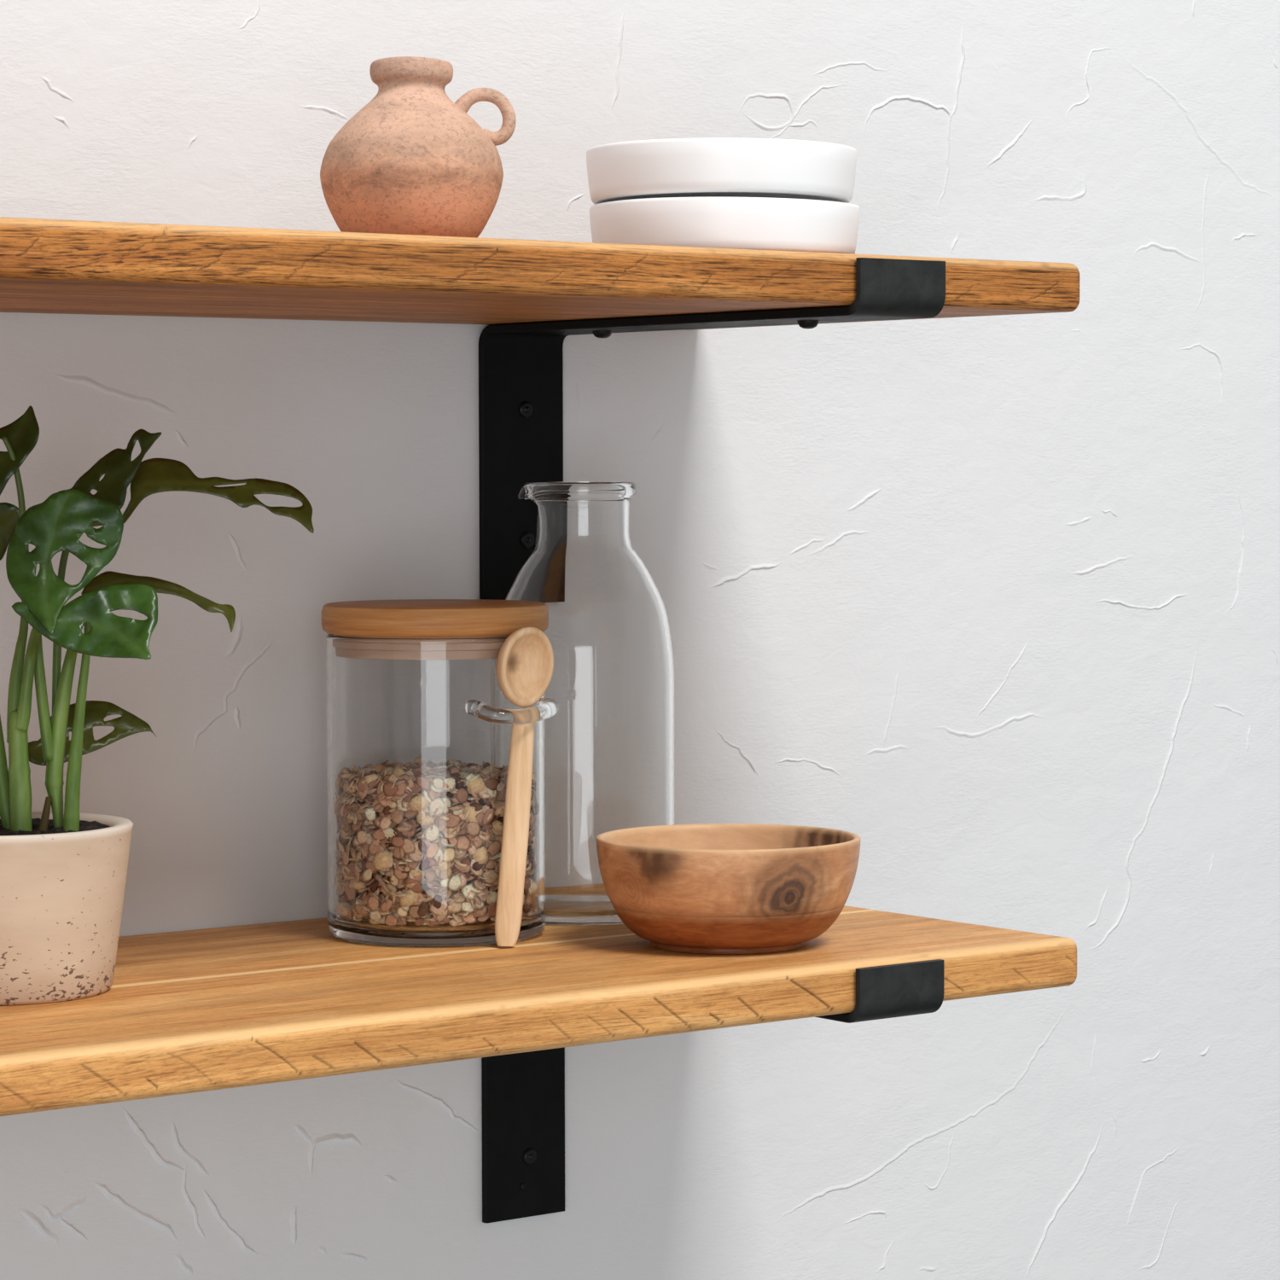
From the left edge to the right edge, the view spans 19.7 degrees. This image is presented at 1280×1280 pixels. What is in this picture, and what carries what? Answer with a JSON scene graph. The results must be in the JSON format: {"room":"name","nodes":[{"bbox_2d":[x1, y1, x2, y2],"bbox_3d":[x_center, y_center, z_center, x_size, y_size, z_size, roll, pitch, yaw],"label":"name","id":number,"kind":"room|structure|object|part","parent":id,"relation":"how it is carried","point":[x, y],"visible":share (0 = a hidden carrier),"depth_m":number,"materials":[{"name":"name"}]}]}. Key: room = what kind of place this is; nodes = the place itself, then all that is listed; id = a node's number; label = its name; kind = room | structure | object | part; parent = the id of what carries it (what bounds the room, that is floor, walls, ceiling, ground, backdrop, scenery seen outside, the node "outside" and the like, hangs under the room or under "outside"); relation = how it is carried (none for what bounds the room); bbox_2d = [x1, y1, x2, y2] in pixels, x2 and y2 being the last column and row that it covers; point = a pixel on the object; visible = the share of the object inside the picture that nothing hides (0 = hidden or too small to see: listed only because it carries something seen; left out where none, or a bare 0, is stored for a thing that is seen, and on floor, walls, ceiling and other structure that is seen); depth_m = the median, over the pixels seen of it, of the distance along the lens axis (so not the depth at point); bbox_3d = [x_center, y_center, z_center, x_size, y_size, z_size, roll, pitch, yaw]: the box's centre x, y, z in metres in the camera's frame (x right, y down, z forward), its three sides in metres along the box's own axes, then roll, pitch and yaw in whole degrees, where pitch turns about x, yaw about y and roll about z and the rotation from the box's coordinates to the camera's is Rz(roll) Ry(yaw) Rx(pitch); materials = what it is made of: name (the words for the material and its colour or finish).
{"room":"kitchen","nodes":[
{"label":"kitchen","id":0,"kind":"room"},
{"bbox_2d":[0,0,1279,1279],"bbox_3d":[0.127,-0.141,2.058,3.800,2.500,0.102,-2,4,-38],"label":"wall","id":1,"kind":"structure","parent":0,"point":[990,603],"depth_m":1.97,"materials":[{"name":"white paint"}]},
{"bbox_2d":[0,905,1076,1116],"bbox_3d":[-0.373,0.163,1.444,1.241,0.022,0.286,-2,4,-38],"label":"wooden shelf","id":2,"kind":"object","parent":1,"relation":"attached to","point":[197,1010],"visible":0.84,"depth_m":1.55,"materials":[{"name":"brown wood"}]},
{"bbox_2d":[0,405,314,1005],"bbox_3d":[-0.234,0.025,1.529,0.179,0.244,0.118,0,3,12],"label":"potted plant","id":3,"kind":"object","parent":2,"relation":"on","point":[63,875],"visible":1,"depth_m":1.52,"materials":[{"name":"green plant"}]},
{"bbox_3d":[-0.272,0.019,1.546,0.008,0.126,0.036,-2,3,-29],"label":"stem","id":4,"kind":"part","parent":3,"relation":"part of","materials":[{"name":"green plant"}]},
{"bbox_3d":[-0.258,0.057,1.532,0.009,0.056,0.011,-2,4,-38],"label":"stem","id":5,"kind":"part","parent":3,"relation":"part of","materials":[{"name":"green plant"}]},
{"bbox_3d":[-0.248,0.074,1.532,0.004,0.018,0.011,1,3,14],"label":"stem","id":6,"kind":"part","parent":3,"relation":"part of","materials":[{"name":"brown plant"}]},
{"bbox_3d":[-0.232,0.033,1.523,0.013,0.096,0.048,-2,3,-32],"label":"stem","id":7,"kind":"part","parent":3,"relation":"part of","materials":[{"name":"green plant"}]},
{"bbox_3d":[-0.267,0.112,1.543,0.110,0.070,0.110,-2,4,-38],"label":"pot","id":8,"kind":"part","parent":3,"relation":"part of","materials":[{"name":"beige ceramic"}]},
{"bbox_3d":[-0.234,0.031,1.538,0.007,0.104,0.017,2,4,38],"label":"stem","id":9,"kind":"part","parent":3,"relation":"part of","materials":[{"name":"green plant"}]},
{"bbox_2d":[321,599,559,947],"bbox_3d":[-0.090,0.060,1.715,0.106,0.155,0.124,-2,4,-38],"label":"storage jar","id":10,"kind":"object","parent":2,"relation":"on","point":[420,721],"visible":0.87,"depth_m":1.68,"materials":[{"name":"clear glass"}]},
{"bbox_3d":[-0.095,-0.011,1.718,0.106,0.014,0.106,-2,4,-38],"label":"lid","id":11,"kind":"part","parent":10,"relation":"part of","materials":[{"name":"brown wood"}]},
{"bbox_2d":[494,627,553,946],"bbox_3d":[-0.054,0.066,1.681,0.029,0.145,0.012,-2,4,-38],"label":"wooden spoon","id":12,"kind":"object","parent":10,"relation":"attached to","point":[525,660],"visible":1,"depth_m":1.68,"materials":[{"name":"brown wood"}]},
{"bbox_3d":[-0.057,0.085,1.678,0.020,0.107,0.010,-2,4,-38],"label":"handle","id":13,"kind":"part","parent":12,"relation":"part of","materials":[{"name":"brown wood"}]},
{"bbox_2d":[495,627,553,707],"bbox_3d":[-0.054,0.012,1.678,0.028,0.037,0.012,-2,4,-38],"label":"spoon bowl","id":14,"kind":"object","parent":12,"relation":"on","point":[525,660],"depth_m":1.68,"materials":[{"name":"brown wood"}]},
{"bbox_2d":[504,482,674,925],"bbox_3d":[-0.027,0.029,1.791,0.088,0.211,0.088,0,3,-2],"label":"glass carafe","id":15,"kind":"object","parent":2,"relation":"on","point":[610,740],"visible":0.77,"depth_m":1.75,"materials":[{"name":"clear glass"}]},
{"bbox_2d":[596,823,860,954],"bbox_3d":[0.040,0.115,1.686,0.121,0.050,0.121,2,3,34],"label":"wooden bowl","id":16,"kind":"object","parent":2,"relation":"on","point":[706,888],"visible":1,"depth_m":1.64,"materials":[{"name":"brown wood"}]},
{"bbox_2d":[0,216,1079,330],"bbox_3d":[-0.374,-0.148,1.429,1.241,0.022,0.286,-2,4,-38],"label":"wooden shelf","id":17,"kind":"object","parent":1,"relation":"attached to","point":[59,266],"visible":0.94,"depth_m":1.52,"materials":[{"name":"brown wood"}]},
{"bbox_2d":[320,56,516,237],"bbox_3d":[-0.095,-0.204,1.545,0.077,0.078,0.077,-2,4,-38],"label":"jug","id":18,"kind":"object","parent":17,"relation":"on","point":[411,160],"visible":0.88,"depth_m":1.52,"materials":[{"name":"ceramic"}]},
{"bbox_3d":[-0.066,-0.219,1.544,0.028,0.024,0.007,0,3,1],"label":"handle","id":19,"kind":"part","parent":18,"relation":"part of","materials":[{"name":"ceramic"}]},
{"bbox_2d":[589,197,859,253],"bbox_3d":[0.038,-0.182,1.649,0.121,0.024,0.121,-2,4,-38],"label":"shallow bowl","id":20,"kind":"object","parent":17,"relation":"on","point":[737,223],"visible":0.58,"depth_m":1.60,"materials":[{"name":"white ceramic"}]},
{"bbox_2d":[586,137,856,204],"bbox_3d":[0.036,-0.207,1.648,0.121,0.024,0.121,0,2,2],"label":"shallow bowl","id":21,"kind":"object","parent":20,"relation":"on","point":[712,166],"visible":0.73,"depth_m":1.60,"materials":[{"name":"white ceramic"}]},
{"bbox_2d":[478,257,945,599],"bbox_3d":[0.028,-0.093,1.738,0.050,0.160,0.291,-2,4,-38],"label":"shelf bracket","id":22,"kind":"object","parent":1,"relation":"attached to","point":[520,365],"visible":0.98,"depth_m":1.84,"materials":[{"name":"black metal"}]},
{"bbox_2d":[481,959,944,1223],"bbox_3d":[0.028,0.218,1.753,0.050,0.160,0.291,-2,4,-38],"label":"shelf bracket","id":23,"kind":"object","parent":1,"relation":"attached to","point":[523,1093],"visible":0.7,"depth_m":1.86,"materials":[{"name":"black metal"}]}
]}

